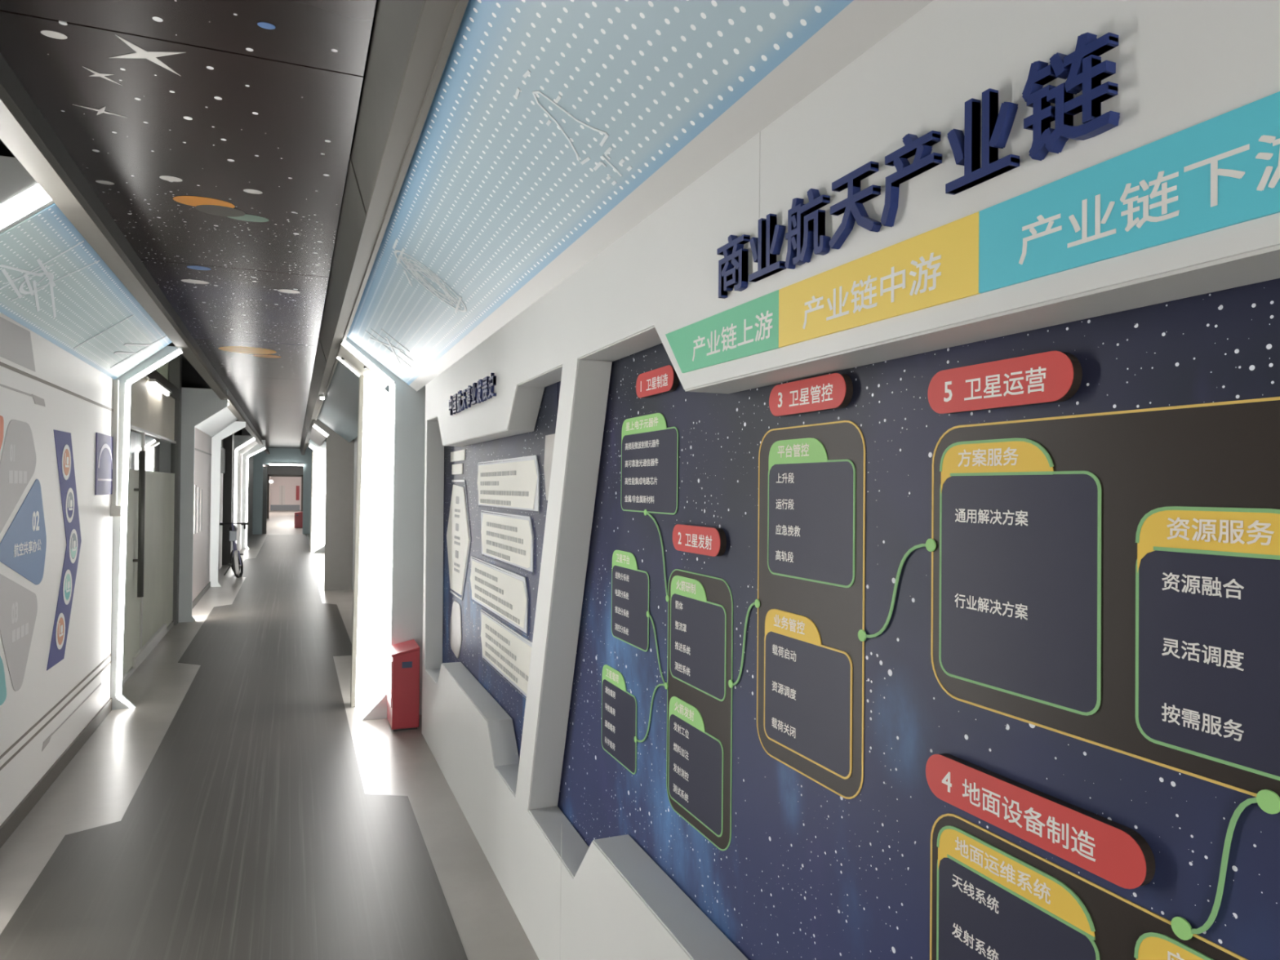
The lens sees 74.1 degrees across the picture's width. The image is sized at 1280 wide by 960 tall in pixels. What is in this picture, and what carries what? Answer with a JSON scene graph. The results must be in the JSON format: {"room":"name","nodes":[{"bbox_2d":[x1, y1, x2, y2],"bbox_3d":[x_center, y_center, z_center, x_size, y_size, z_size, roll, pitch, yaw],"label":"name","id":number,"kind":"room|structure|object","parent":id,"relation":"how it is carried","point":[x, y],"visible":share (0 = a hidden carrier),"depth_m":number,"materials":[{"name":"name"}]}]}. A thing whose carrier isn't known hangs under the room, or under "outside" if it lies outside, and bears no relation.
{"room":"exhibition corridor","nodes":[
{"label":"exhibition corridor","id":0,"kind":"room"},
{"bbox_2d":[0,312,113,825],"bbox_3d":[-3.136,0.443,4.473,0.050,2.345,3.280,1,-1,-22],"label":"wall","id":1,"kind":"structure","parent":0,"point":[88,642],"depth_m":4.60,"materials":[{"name":"white paint"}]},
{"bbox_2d":[0,697,111,848],"bbox_3d":[-3.118,1.573,4.474,0.012,0.085,3.280,1,-1,-22],"label":"baseboard","id":2,"kind":"structure","parent":1,"relation":"attached to","point":[26,805],"depth_m":4.46,"materials":[{"name":"grey"}]},
{"bbox_2d":[0,316,113,770],"bbox_3d":[-3.112,0.343,4.489,0.005,2.103,3.270,1,-1,-22],"label":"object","id":3,"kind":"object","parent":1,"relation":"attached to","point":[23,546],"depth_m":4.04,"materials":[{"name":"grey"}]},
{"bbox_2d":[0,203,172,379],"bbox_3d":[-2.932,-0.880,4.565,0.393,0.327,3.260,1,-1,-22],"label":"ceiling panel","id":4,"kind":"object","parent":1,"relation":"attached to","point":[54,284],"visible":0.99,"depth_m":4.01,"materials":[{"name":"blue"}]},
{"bbox_2d":[94,432,113,494],"bbox_3d":[-3.609,-0.103,5.723,0.007,0.403,0.575,1,-1,-22],"label":"poster","id":5,"kind":"object","parent":1,"relation":"attached to","point":[104,443],"visible":1,"depth_m":5.67,"materials":[{"name":"blue paper"}]},
{"bbox_2d":[97,443,112,480],"bbox_3d":[-3.606,-0.120,5.723,0.001,0.250,0.484,1,-1,-22],"label":"print","id":6,"kind":"object","parent":5,"relation":"attached to","point":[104,450],"depth_m":5.71,"materials":[{"name":"white"}]},
{"bbox_2d":[110,379,122,516],"bbox_3d":[-3.679,-0.225,5.969,0.061,0.960,0.092,1,-1,-22],"label":"panel","id":7,"kind":"object","parent":1,"relation":"attached to","point":[116,510],"visible":1,"depth_m":5.95,"materials":[{"name":"white plastic"}]},
{"bbox_2d":[144,369,178,399],"bbox_3d":[-4.785,-0.982,8.313,0.150,0.120,5.000,1,-1,-22],"label":"lintel","id":8,"kind":"object","parent":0,"point":[154,375],"visible":0.21,"depth_m":8.67,"materials":[{"name":"grey metal"}]},
{"bbox_2d":[148,378,171,395],"bbox_3d":[-4.663,-0.891,8.254,0.055,0.061,1.100,1,-1,-22],"label":"tube light","id":9,"kind":"object","parent":8,"relation":"attached to","point":[156,384],"visible":1,"depth_m":8.07,"materials":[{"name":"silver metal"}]},
{"bbox_2d":[155,361,168,380],"bbox_3d":[-6.230,0.061,9.369,1.760,3.150,0.060,1,-1,-22],"label":"wall","id":10,"kind":"structure","parent":0,"point":[163,370],"depth_m":9.68,"materials":[{"name":"grey paint"}]},
{"bbox_2d":[0,0,376,448],"bbox_3d":[-5.944,-1.134,13.782,0.951,0.032,29.992,1,-1,-22],"label":"ceiling","id":11,"kind":"structure","parent":0,"point":[197,155],"depth_m":2.98,"materials":[{"name":"black"}]},
{"bbox_2d":[40,30,66,39],"bbox_3d":[-1.569,-1.191,2.270,0.060,0.001,0.040,1,-1,-22],"label":"print","id":12,"kind":"object","parent":11,"relation":"attached to","point":[45,34],"depth_m":2.27,"materials":[{"name":"grey paint"}]},
{"bbox_2d":[73,104,126,117],"bbox_3d":[-1.739,-1.188,2.732,0.130,0.001,0.076,1,-1,-7],"label":"print","id":13,"kind":"object","parent":11,"relation":"attached to","point":[93,110],"depth_m":2.73,"materials":[{"name":"grey paint"}]},
{"bbox_2d":[83,66,121,85],"bbox_3d":[-1.583,-1.189,2.498,0.105,0.001,0.065,1,-1,-37],"label":"print","id":14,"kind":"object","parent":11,"relation":"attached to","point":[98,75],"depth_m":2.50,"materials":[{"name":"grey paint"}]},
{"bbox_2d":[95,180,114,184],"bbox_3d":[-2.133,-1.186,3.381,0.064,0.001,0.044,1,-1,-22],"label":"print","id":15,"kind":"object","parent":11,"relation":"attached to","point":[97,182],"depth_m":3.38,"materials":[{"name":"grey paint"}]},
{"bbox_2d":[110,35,186,75],"bbox_3d":[-1.381,-1.189,2.376,0.179,0.001,0.163,1,-1,-33],"label":"print","id":16,"kind":"object","parent":11,"relation":"attached to","point":[139,53],"depth_m":2.37,"materials":[{"name":"grey"}]},
{"bbox_2d":[159,175,182,182],"bbox_3d":[-1.844,-1.183,3.333,0.080,0.001,0.060,1,-1,-22],"label":"print","id":17,"kind":"object","parent":11,"relation":"attached to","point":[162,178],"depth_m":3.33,"materials":[{"name":"grey paint"}]},
{"bbox_2d":[181,279,208,284],"bbox_3d":[-2.635,-1.174,5.023,0.150,0.001,0.100,1,-1,-22],"label":"print","id":18,"kind":"object","parent":11,"relation":"attached to","point":[183,281],"depth_m":5.02,"materials":[{"name":"grey paint"}]},
{"bbox_2d":[186,266,210,270],"bbox_3d":[-2.448,-1.176,4.705,0.120,0.001,0.090,1,-1,-22],"label":"print","id":19,"kind":"object","parent":11,"relation":"attached to","point":[189,268],"depth_m":4.70,"materials":[{"name":"blue paint"}]},
{"bbox_2d":[173,195,269,222],"bbox_3d":[-1.819,-1.180,3.696,0.368,0.001,0.277,1,-1,-22],"label":"print","id":20,"kind":"object","parent":11,"relation":"attached to","point":[213,207],"depth_m":3.69,"materials":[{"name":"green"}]},
{"bbox_2d":[218,346,280,358],"bbox_3d":[-3.525,-1.157,7.673,0.505,0.001,0.600,1,-1,-22],"label":"print","id":21,"kind":"object","parent":11,"relation":"attached to","point":[251,352],"depth_m":7.67,"materials":[{"name":"orange paint"}]},
{"bbox_2d":[243,189,262,194],"bbox_3d":[-1.584,-1.180,3.470,0.072,0.001,0.052,1,-1,-22],"label":"print","id":22,"kind":"object","parent":11,"relation":"attached to","point":[245,191],"depth_m":3.47,"materials":[{"name":"grey"}]},
{"bbox_2d":[257,22,275,29],"bbox_3d":[-0.976,-1.187,2.216,0.044,0.001,0.032,1,-1,-22],"label":"print","id":23,"kind":"object","parent":11,"relation":"attached to","point":[260,25],"depth_m":2.21,"materials":[{"name":"blue paint"}]},
{"bbox_2d":[277,289,300,293],"bbox_3d":[-2.175,-1.168,5.254,0.130,0.001,0.100,1,-1,-22],"label":"print","id":24,"kind":"object","parent":11,"relation":"attached to","point":[285,291],"depth_m":5.26,"materials":[{"name":"grey"}]},
{"bbox_2d":[0,0,377,435],"bbox_3d":[-11.728,-1.451,26.220,4.500,0.100,62.600,1,-1,-22],"label":"ceiling slab","id":25,"kind":"structure","parent":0,"point":[191,378],"depth_m":11.05,"materials":[{"name":"black"}]},
{"bbox_2d":[192,427,211,600],"bbox_3d":[-6.041,0.486,11.550,0.050,2.345,3.640,1,-1,-22],"label":"wall","id":26,"kind":"structure","parent":0,"point":[202,461],"depth_m":12.07,"materials":[{"name":"white paint"}]},
{"bbox_2d":[193,484,202,533],"bbox_3d":[-5.966,0.388,11.445,0.007,0.634,1.051,1,-1,-22],"label":"print","id":27,"kind":"object","parent":26,"relation":"attached to","point":[201,511],"depth_m":11.42,"materials":[{"name":"grey paint"}]},
{"bbox_2d":[192,581,210,608],"bbox_3d":[-6.022,1.616,11.551,0.012,0.085,3.640,1,-1,-22],"label":"baseboard","id":28,"kind":"structure","parent":26,"relation":"attached to","point":[207,586],"depth_m":11.90,"materials":[{"name":"grey"}]},
{"bbox_2d":[195,407,237,436],"bbox_3d":[-5.825,-0.838,11.641,0.393,0.327,3.570,1,-1,-22],"label":"canopy","id":29,"kind":"object","parent":26,"relation":"attached to","point":[215,424],"visible":0.64,"depth_m":12.01,"materials":[{"name":"white paint"}]},
{"bbox_2d":[220,447,225,473],"bbox_3d":[-7.738,-0.378,15.561,0.045,0.480,4.940,1,-1,-22],"label":"lintel","id":30,"kind":"object","parent":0,"point":[223,450],"depth_m":16.32,"materials":[{"name":"grey"}]},
{"bbox_2d":[222,433,234,564],"bbox_3d":[-8.331,0.142,17.147,0.160,3.100,0.550,1,-1,-22],"label":"pillar","id":31,"kind":"structure","parent":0,"point":[228,442],"depth_m":16.90,"materials":[{"name":"grey"}]},
{"bbox_2d":[235,427,253,551],"bbox_3d":[-10.598,0.174,22.599,0.170,3.100,10.140,1,-1,-22],"label":"wall","id":32,"kind":"structure","parent":0,"point":[239,489],"depth_m":20.81,"materials":[{"name":"white paint"}]},
{"bbox_2d":[237,440,257,454],"bbox_3d":[-9.060,-0.790,19.550,0.393,0.327,3.320,1,-1,-22],"label":"light","id":33,"kind":"object","parent":32,"relation":"on","point":[252,444],"visible":0.43,"depth_m":20.03,"materials":[{"name":"white plastic"}]},
{"bbox_2d":[262,466,266,533],"bbox_3d":[-12.312,0.659,27.806,0.130,2.200,0.200,1,-1,-22],"label":"pillar","id":34,"kind":"structure","parent":0,"point":[264,468],"depth_m":27.71,"materials":[{"name":"grey"}]},
{"bbox_2d":[0,510,539,959],"bbox_3d":[-11.757,1.808,26.189,4.500,0.122,62.600,1,-1,-22],"label":"floor","id":35,"kind":"structure","parent":0,"point":[251,830],"depth_m":4.03,"materials":[{"name":"plastic"}]},
{"bbox_2d":[0,155,53,233],"bbox_3d":[-2.349,0.228,2.997,0.446,2.760,0.052,1,-1,-22],"label":"portal","id":36,"kind":"object","parent":35,"relation":"on","point":[21,197],"visible":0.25,"depth_m":3.03,"materials":[{"name":"grey"}]},
{"bbox_2d":[110,346,182,709],"bbox_3d":[-3.558,0.328,6.105,0.441,2.600,0.052,1,-1,-22],"label":"light strip","id":37,"kind":"object","parent":35,"relation":"on","point":[167,353],"visible":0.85,"depth_m":6.03,"materials":[{"name":"white plastic"}]},
{"bbox_2d":[168,354,182,625],"bbox_3d":[-5.337,0.097,9.707,0.110,3.100,0.170,1,-1,-22],"label":"wall pier","id":38,"kind":"object","parent":35,"relation":"on","point":[175,364],"visible":0.36,"depth_m":9.65,"materials":[{"name":"grey"}]},
{"bbox_2d":[122,377,176,684],"bbox_3d":[-4.562,0.356,7.888,0.133,2.560,4.060,1,-1,-22],"label":"door","id":39,"kind":"structure","parent":38,"relation":"attached to","point":[148,595],"depth_m":7.96,"materials":[{"name":"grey glass"}]},
{"bbox_2d":[177,387,228,622],"bbox_3d":[-5.151,0.290,9.922,0.582,2.720,0.070,1,-1,-22],"label":"portal","id":40,"kind":"object","parent":35,"relation":"on","point":[197,405],"visible":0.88,"depth_m":9.85,"materials":[{"name":"white paint"}]},
{"bbox_2d":[209,421,245,586],"bbox_3d":[-6.544,0.371,13.339,0.590,2.600,0.050,1,-1,-22],"label":"portal","id":41,"kind":"object","parent":35,"relation":"on","point":[236,426],"visible":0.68,"depth_m":13.27,"materials":[{"name":"white paint"}]},
{"bbox_2d":[219,522,248,577],"bbox_3d":[-7.191,1.222,14.989,0.481,0.958,1.338,1,-1,-22],"label":"bicycle","id":42,"kind":"object","parent":35,"relation":"on","point":[236,562],"visible":0.99,"depth_m":14.67,"materials":[{"name":"black metal"}]},
{"bbox_2d":[232,435,255,556],"bbox_3d":[-8.457,0.379,17.957,0.544,2.640,0.052,1,-1,-22],"label":"portal","id":43,"kind":"object","parent":35,"relation":"on","point":[240,442],"visible":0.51,"depth_m":17.90,"materials":[{"name":"white"}]},
{"bbox_2d":[247,474,249,542],"bbox_3d":[-10.953,0.782,23.660,0.040,1.900,1.100,1,-1,-22],"label":"panel","id":44,"kind":"object","parent":35,"relation":"on","point":[248,474],"visible":0.29,"depth_m":23.76,"materials":[{"name":"grey"}]},
{"bbox_2d":[241,440,265,549],"bbox_3d":[-9.696,0.358,21.124,0.648,2.720,0.052,1,-1,-22],"label":"portal","id":45,"kind":"object","parent":35,"relation":"on","point":[257,448],"visible":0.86,"depth_m":21.06,"materials":[{"name":"white"}]},
{"bbox_2d":[294,511,302,528],"bbox_3d":[-12.746,1.486,31.672,0.308,0.614,0.312,1,-1,-22],"label":"box","id":46,"kind":"object","parent":35,"relation":"on","point":[298,515],"visible":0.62,"depth_m":31.54,"materials":[{"name":"paint"}]},
{"bbox_2d":[307,443,325,552],"bbox_3d":[-7.660,0.370,20.477,0.692,2.720,0.712,1,-1,-22],"label":"portal","id":47,"kind":"object","parent":35,"relation":"on","point":[321,548],"visible":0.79,"depth_m":20.15,"materials":[{"name":"white"}]},
{"bbox_2d":[310,450,324,551],"bbox_3d":[-7.833,0.514,20.555,0.290,2.430,0.094,1,-1,-22],"label":"panel","id":48,"kind":"object","parent":35,"relation":"on","point":[317,461],"visible":0.87,"depth_m":20.52,"materials":[{"name":"white paint"}]},
{"bbox_2d":[309,419,354,591],"bbox_3d":[-5.262,0.334,14.537,0.750,2.720,3.402,1,-1,-22],"label":"wall pillar","id":49,"kind":"structure","parent":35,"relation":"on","point":[340,453],"depth_m":12.97,"materials":[{"name":"white paint"}]},
{"bbox_2d":[350,373,388,706],"bbox_3d":[-1.976,0.435,6.226,0.255,2.415,0.094,1,-1,-22],"label":"panel","id":50,"kind":"object","parent":35,"relation":"on","point":[368,633],"visible":0.81,"depth_m":6.18,"materials":[{"name":"white"}]},
{"bbox_2d":[337,337,425,720],"bbox_3d":[-1.836,0.283,6.199,0.720,2.720,0.712,1,-1,-22],"label":"pillar","id":51,"kind":"structure","parent":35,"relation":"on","point":[406,406],"depth_m":5.90,"materials":[{"name":"white paint"}]},
{"bbox_2d":[386,639,420,731],"bbox_3d":[-1.593,1.370,5.691,0.182,0.541,0.312,1,-1,-22],"label":"box","id":52,"kind":"object","parent":35,"relation":"on","point":[403,658],"visible":1,"depth_m":5.56,"materials":[{"name":"paint"}]},
{"bbox_2d":[266,464,303,484],"bbox_3d":[-17.007,0.267,40.689,1.920,3.150,0.200,1,-1,-22],"label":"wall","id":53,"kind":"structure","parent":0,"point":[271,469],"depth_m":40.58,"materials":[{"name":"grey paint"}]},
{"bbox_2d":[266,474,302,518],"bbox_3d":[-16.974,0.791,40.565,1.580,2.100,0.050,1,-1,-22],"label":"door frame","id":54,"kind":"structure","parent":53,"relation":"in","point":[268,475],"depth_m":40.39,"materials":[{"name":"grey metal"}]},
{"bbox_2d":[271,476,301,510],"bbox_3d":[-22.574,0.341,53.484,3.900,3.150,0.100,1,-1,-22],"label":"wall","id":55,"kind":"structure","parent":0,"point":[290,483],"depth_m":53.55,"materials":[{"name":"white"}]},
{"bbox_2d":[279,485,284,504],"bbox_3d":[-22.549,0.961,53.403,0.340,1.210,0.059,1,-1,-22],"label":"poster","id":56,"kind":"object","parent":55,"relation":"in","point":[282,488],"depth_m":53.38,"materials":[{"name":"white paper"}]},
{"bbox_2d":[270,504,299,510],"bbox_3d":[-22.512,1.742,53.420,2.000,0.350,0.050,1,-1,-22],"label":"baseboard","id":57,"kind":"structure","parent":55,"relation":"attached to","point":[273,507],"depth_m":53.45,"materials":[{"name":"grey stone"}]},
{"bbox_2d":[252,442,324,534],"bbox_3d":[-11.532,0.192,27.830,2.320,3.150,0.250,1,-1,-22],"label":"wall","id":58,"kind":"structure","parent":0,"point":[276,455],"depth_m":27.63,"materials":[{"name":"teal"}]},
{"bbox_2d":[0,53,268,450],"bbox_3d":[-5.874,-1.047,12.406,0.072,0.230,32.600,1,-1,-22],"label":"trim","id":59,"kind":"structure","parent":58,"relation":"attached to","point":[9,81],"depth_m":3.25,"materials":[{"name":"grey metal"}]},
{"bbox_2d":[0,83,269,453],"bbox_3d":[-5.879,-0.951,12.403,0.082,0.042,32.600,1,-1,-22],"label":"ceiling beam","id":60,"kind":"structure","parent":58,"relation":"attached to","point":[17,134],"depth_m":3.21,"materials":[{"name":"grey metal"}]},
{"bbox_2d":[299,423,306,454],"bbox_3d":[-8.875,-0.978,22.306,0.074,0.230,11.994,1,-1,-22],"label":"trim","id":61,"kind":"structure","parent":58,"relation":"attached to","point":[304,433],"depth_m":20.22,"materials":[{"name":"grey metal"}]},
{"bbox_2d":[304,395,313,432],"bbox_3d":[-5.467,-1.029,13.977,0.070,0.230,5.994,1,-1,-22],"label":"trim","id":62,"kind":"structure","parent":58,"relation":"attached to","point":[309,410],"depth_m":13.21,"materials":[{"name":"grey metal"}]},
{"bbox_2d":[309,336,326,409],"bbox_3d":[-3.463,-1.058,9.070,0.074,0.230,4.594,1,-1,-22],"label":"trim","id":63,"kind":"structure","parent":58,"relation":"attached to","point":[320,362],"depth_m":8.29,"materials":[{"name":"grey metal"}]},
{"bbox_2d":[319,269,342,359],"bbox_3d":[-2.136,-1.078,5.831,0.070,0.230,2.394,1,-1,-22],"label":"trim","id":64,"kind":"structure","parent":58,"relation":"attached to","point":[333,304],"depth_m":5.54,"materials":[{"name":"grey metal"}]},
{"bbox_2d":[330,155,366,304],"bbox_3d":[-1.362,-1.089,3.933,0.074,0.230,1.694,1,-1,-22],"label":"trim","id":65,"kind":"structure","parent":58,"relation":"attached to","point":[353,214],"depth_m":3.68,"materials":[{"name":"grey metal"}]},
{"bbox_2d":[302,0,469,455],"bbox_3d":[-4.918,-0.933,12.796,0.078,0.055,32.600,1,-1,-22],"label":"ceiling beam","id":66,"kind":"structure","parent":58,"relation":"attached to","point":[439,21],"depth_m":2.43,"materials":[{"name":"grey"}]},
{"bbox_2d":[351,0,423,211],"bbox_3d":[-0.556,-1.101,1.967,0.070,0.230,2.544,1,-1,-22],"label":"ceiling beam","id":67,"kind":"structure","parent":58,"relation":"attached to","point":[395,23],"depth_m":2.33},
{"bbox_2d":[352,436,357,591],"bbox_3d":[-3.073,0.497,9.825,0.040,2.340,6.960,1,-1,-22],"label":"wall","id":68,"kind":"structure","parent":0,"point":[356,438],"depth_m":12.81,"materials":[{"name":"grey paint"}]},
{"bbox_2d":[317,360,389,442],"bbox_3d":[-3.362,-0.782,9.725,0.486,0.372,6.940,1,-1,-22],"label":"canopy","id":69,"kind":"object","parent":68,"relation":"attached to","point":[339,411],"visible":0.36,"depth_m":9.33,"materials":[{"name":"grey metal"}]},
{"bbox_2d":[422,0,1279,959],"bbox_3d":[0.202,0.487,1.722,0.111,2.262,8.240,1,-1,-22],"label":"wall","id":70,"kind":"structure","parent":0,"point":[1181,64],"depth_m":1.59,"materials":[{"name":"grey paint"}]},
{"bbox_2d":[448,395,453,415],"bbox_3d":[-1.014,-0.400,4.561,0.013,0.104,0.092,1,-1,-22],"label":"raised character","id":71,"kind":"object","parent":70,"relation":"attached to","point":[451,401],"visible":0.86,"depth_m":4.56,"materials":[{"name":"blue plastic"}]},
{"bbox_2d":[453,393,458,413],"bbox_3d":[-0.966,-0.399,4.444,0.013,0.099,0.094,1,-1,-22],"label":"raised character","id":72,"kind":"object","parent":70,"relation":"attached to","point":[455,396],"visible":0.86,"depth_m":4.42,"materials":[{"name":"blue plastic"}]},
{"bbox_2d":[457,390,462,412],"bbox_3d":[-0.918,-0.402,4.327,0.013,0.106,0.106,1,-1,-22],"label":"raised character","id":73,"kind":"object","parent":70,"relation":"attached to","point":[460,402],"visible":0.89,"depth_m":4.31,"materials":[{"name":"blue plastic"}]},
{"bbox_2d":[461,389,467,410],"bbox_3d":[-0.870,-0.398,4.209,0.013,0.096,0.105,1,-1,-22],"label":"raised character","id":74,"kind":"object","parent":70,"relation":"attached to","point":[464,398],"visible":0.94,"depth_m":4.20,"materials":[{"name":"blue plastic"}]},
{"bbox_2d":[466,385,472,408],"bbox_3d":[-0.823,-0.403,4.093,0.013,0.105,0.103,1,-1,-22],"label":"raised character","id":75,"kind":"object","parent":70,"relation":"attached to","point":[469,400],"visible":0.92,"depth_m":4.08,"materials":[{"name":"blue plastic"}]},
{"bbox_2d":[471,382,478,404],"bbox_3d":[-0.775,-0.406,3.975,0.013,0.097,0.100,1,-1,-22],"label":"raised character","id":76,"kind":"object","parent":70,"relation":"attached to","point":[474,390],"visible":0.9,"depth_m":3.96,"materials":[{"name":"blue plastic"}]},
{"bbox_2d":[476,379,484,403],"bbox_3d":[-0.727,-0.405,3.859,0.013,0.105,0.106,1,-1,-22],"label":"raised character","id":77,"kind":"object","parent":70,"relation":"attached to","point":[479,397],"visible":0.89,"depth_m":3.84,"materials":[{"name":"blue plastic"}]},
{"bbox_2d":[482,376,489,400],"bbox_3d":[-0.679,-0.403,3.742,0.013,0.099,0.105,1,-1,-22],"label":"raised character","id":78,"kind":"object","parent":70,"relation":"attached to","point":[486,392],"visible":0.91,"depth_m":3.73,"materials":[{"name":"blue plastic"}]},
{"bbox_2d":[488,373,496,398],"bbox_3d":[-0.631,-0.406,3.624,0.013,0.104,0.104,1,-1,-22],"label":"raised character","id":79,"kind":"object","parent":70,"relation":"attached to","point":[492,380],"visible":1,"depth_m":3.62,"materials":[{"name":"blue plastic"}]},
{"bbox_2d":[442,382,558,758],"bbox_3d":[-0.792,0.405,4.346,0.038,1.740,2.590,1,-1,-22],"label":"display board","id":80,"kind":"object","parent":70,"relation":"attached to","point":[496,491],"visible":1,"depth_m":3.99,"materials":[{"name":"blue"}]},
{"bbox_2d":[449,600,462,657],"bbox_3d":[-1.093,0.882,5.030,0.004,0.322,0.380,1,-1,-22],"label":"print","id":81,"kind":"object","parent":80,"relation":"attached to","point":[455,610],"depth_m":5.01},
{"bbox_2d":[346,0,933,391],"bbox_3d":[-0.274,-0.827,2.173,0.486,0.372,7.900,1,-1,-22],"label":"ceiling panel","id":82,"kind":"object","parent":70,"relation":"attached to","point":[552,130],"visible":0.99,"depth_m":1.94,"materials":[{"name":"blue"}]},
{"bbox_2d":[665,289,778,373],"bbox_3d":[0.152,-0.283,1.718,0.004,0.104,0.492,1,-1,-22],"label":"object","id":83,"kind":"object","parent":70,"relation":"attached to","point":[749,328],"visible":1,"depth_m":1.66,"materials":[{"name":"green plastic"}]},
{"bbox_2d":[716,234,750,298],"bbox_3d":[0.180,-0.417,1.641,0.014,0.112,0.107,1,-1,-22],"label":"raised character","id":84,"kind":"object","parent":70,"relation":"attached to","point":[730,277],"visible":1,"depth_m":1.63,"materials":[{"name":"blue plastic"}]},
{"bbox_2d":[748,213,786,282],"bbox_3d":[0.228,-0.420,1.523,0.014,0.104,0.108,1,-1,-22],"label":"raised character","id":85,"kind":"object","parent":70,"relation":"attached to","point":[765,248],"visible":0.98,"depth_m":1.51,"materials":[{"name":"blue plastic"}]},
{"bbox_2d":[784,188,831,269],"bbox_3d":[0.277,-0.418,1.404,0.014,0.114,0.114,1,-1,-22],"label":"raised character","id":86,"kind":"object","parent":70,"relation":"attached to","point":[806,233],"visible":0.98,"depth_m":1.40,"materials":[{"name":"blue plastic"}]},
{"bbox_2d":[828,161,881,249],"bbox_3d":[0.325,-0.414,1.286,0.014,0.102,0.112,1,-1,-22],"label":"raised character","id":87,"kind":"object","parent":70,"relation":"attached to","point":[853,209],"visible":1,"depth_m":1.28,"materials":[{"name":"blue plastic"}]},
{"bbox_2d":[778,211,980,347],"bbox_3d":[0.334,-0.283,1.273,0.004,0.105,0.470,1,-1,-22],"label":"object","id":88,"kind":"object","parent":70,"relation":"attached to","point":[940,265],"visible":1,"depth_m":1.22,"materials":[{"name":"yellow plastic"}]},
{"bbox_2d":[880,130,942,226],"bbox_3d":[0.373,-0.419,1.170,0.014,0.113,0.109,1,-1,-22],"label":"raised character","id":89,"kind":"object","parent":70,"relation":"attached to","point":[921,147],"visible":1,"depth_m":1.17,"materials":[{"name":"blue plastic"}]},
{"bbox_2d":[557,278,1279,959],"bbox_3d":[0.520,0.401,1.139,0.035,1.710,4.320,1,-1,-22],"label":"display board","id":90,"kind":"object","parent":70,"relation":"attached to","point":[1075,601],"visible":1,"depth_m":1.25,"materials":[{"name":"blue plastic"}]},
{"bbox_2d":[635,364,679,398],"bbox_3d":[0.044,-0.261,2.266,0.017,0.066,0.252,1,-1,-22],"label":"number sign","id":91,"kind":"object","parent":90,"relation":"attached to","point":[664,380],"visible":0.99,"depth_m":2.24,"materials":[{"name":"red plastic"}]},
{"bbox_2d":[672,524,726,556],"bbox_3d":[0.138,0.142,2.023,0.017,0.065,0.257,1,-1,-22],"label":"number sign","id":92,"kind":"object","parent":90,"relation":"attached to","point":[704,540],"visible":1,"depth_m":1.99,"materials":[{"name":"red plastic"}]},
{"bbox_2d":[768,373,853,416],"bbox_3d":[0.316,-0.158,1.597,0.017,0.062,0.256,1,-1,-22],"label":"number sign","id":93,"kind":"object","parent":90,"relation":"attached to","point":[835,390],"visible":1,"depth_m":1.57,"materials":[{"name":"red plastic"}]},
{"bbox_2d":[927,351,1082,413],"bbox_3d":[0.492,-0.131,1.167,0.017,0.064,0.258,1,-1,-22],"label":"number sign","id":94,"kind":"object","parent":90,"relation":"attached to","point":[1052,376],"visible":1,"depth_m":1.14,"materials":[{"name":"red plastic"}]},
{"bbox_2d":[925,753,1155,888],"bbox_3d":[0.505,0.437,1.116,0.017,0.065,0.356,1,-1,-22],"label":"number sign","id":95,"kind":"object","parent":90,"relation":"attached to","point":[1115,852],"visible":1,"depth_m":1.07,"materials":[{"name":"red plastic"}]},
{"bbox_2d":[945,88,1019,195],"bbox_3d":[0.422,-0.422,1.049,0.014,0.104,0.108,1,-1,-22],"label":"raised character","id":96,"kind":"object","parent":70,"relation":"attached to","point":[997,127],"visible":1,"depth_m":1.04,"materials":[{"name":"blue plastic"}]},
{"bbox_2d":[1022,32,1119,160],"bbox_3d":[0.470,-0.422,0.931,0.014,0.111,0.115,1,-1,-22],"label":"raised character","id":97,"kind":"object","parent":70,"relation":"attached to","point":[1083,69],"visible":1,"depth_m":0.92,"materials":[{"name":"blue plastic"}]},
{"bbox_2d":[978,91,1279,293],"bbox_3d":[0.574,-0.283,0.687,0.004,0.106,0.795,1,-1,-22],"label":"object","id":98,"kind":"object","parent":70,"relation":"attached to","point":[1223,171],"visible":1,"depth_m":0.85,"materials":[{"name":"teal plastic"}]},
{"bbox_3d":[-7.791,0.131,15.537,0.060,3.100,4.940,1,-1,-22],"label":"wall","id":99,"kind":"structure","parent":0,"visible":0},
{"bbox_2d":[218,472,222,570],"bbox_3d":[-7.810,0.773,15.709,0.050,1.820,1.800,1,-1,-22],"label":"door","id":100,"kind":"structure","parent":99,"relation":"in","point":[221,473],"depth_m":16.20,"materials":[{"name":"white"}]},
{"bbox_3d":[-6.550,0.548,18.197,0.060,2.340,4.250,1,-1,-22],"label":"wall","id":101,"kind":"structure","parent":0,"visible":0},
{"bbox_2d":[308,439,325,454],"bbox_3d":[-6.801,-0.731,18.134,0.486,0.372,4.210,1,-1,-22],"label":"canopy","id":102,"kind":"object","parent":101,"relation":"attached to","point":[322,448],"visible":0.29,"depth_m":18.98,"materials":[{"name":"white"}]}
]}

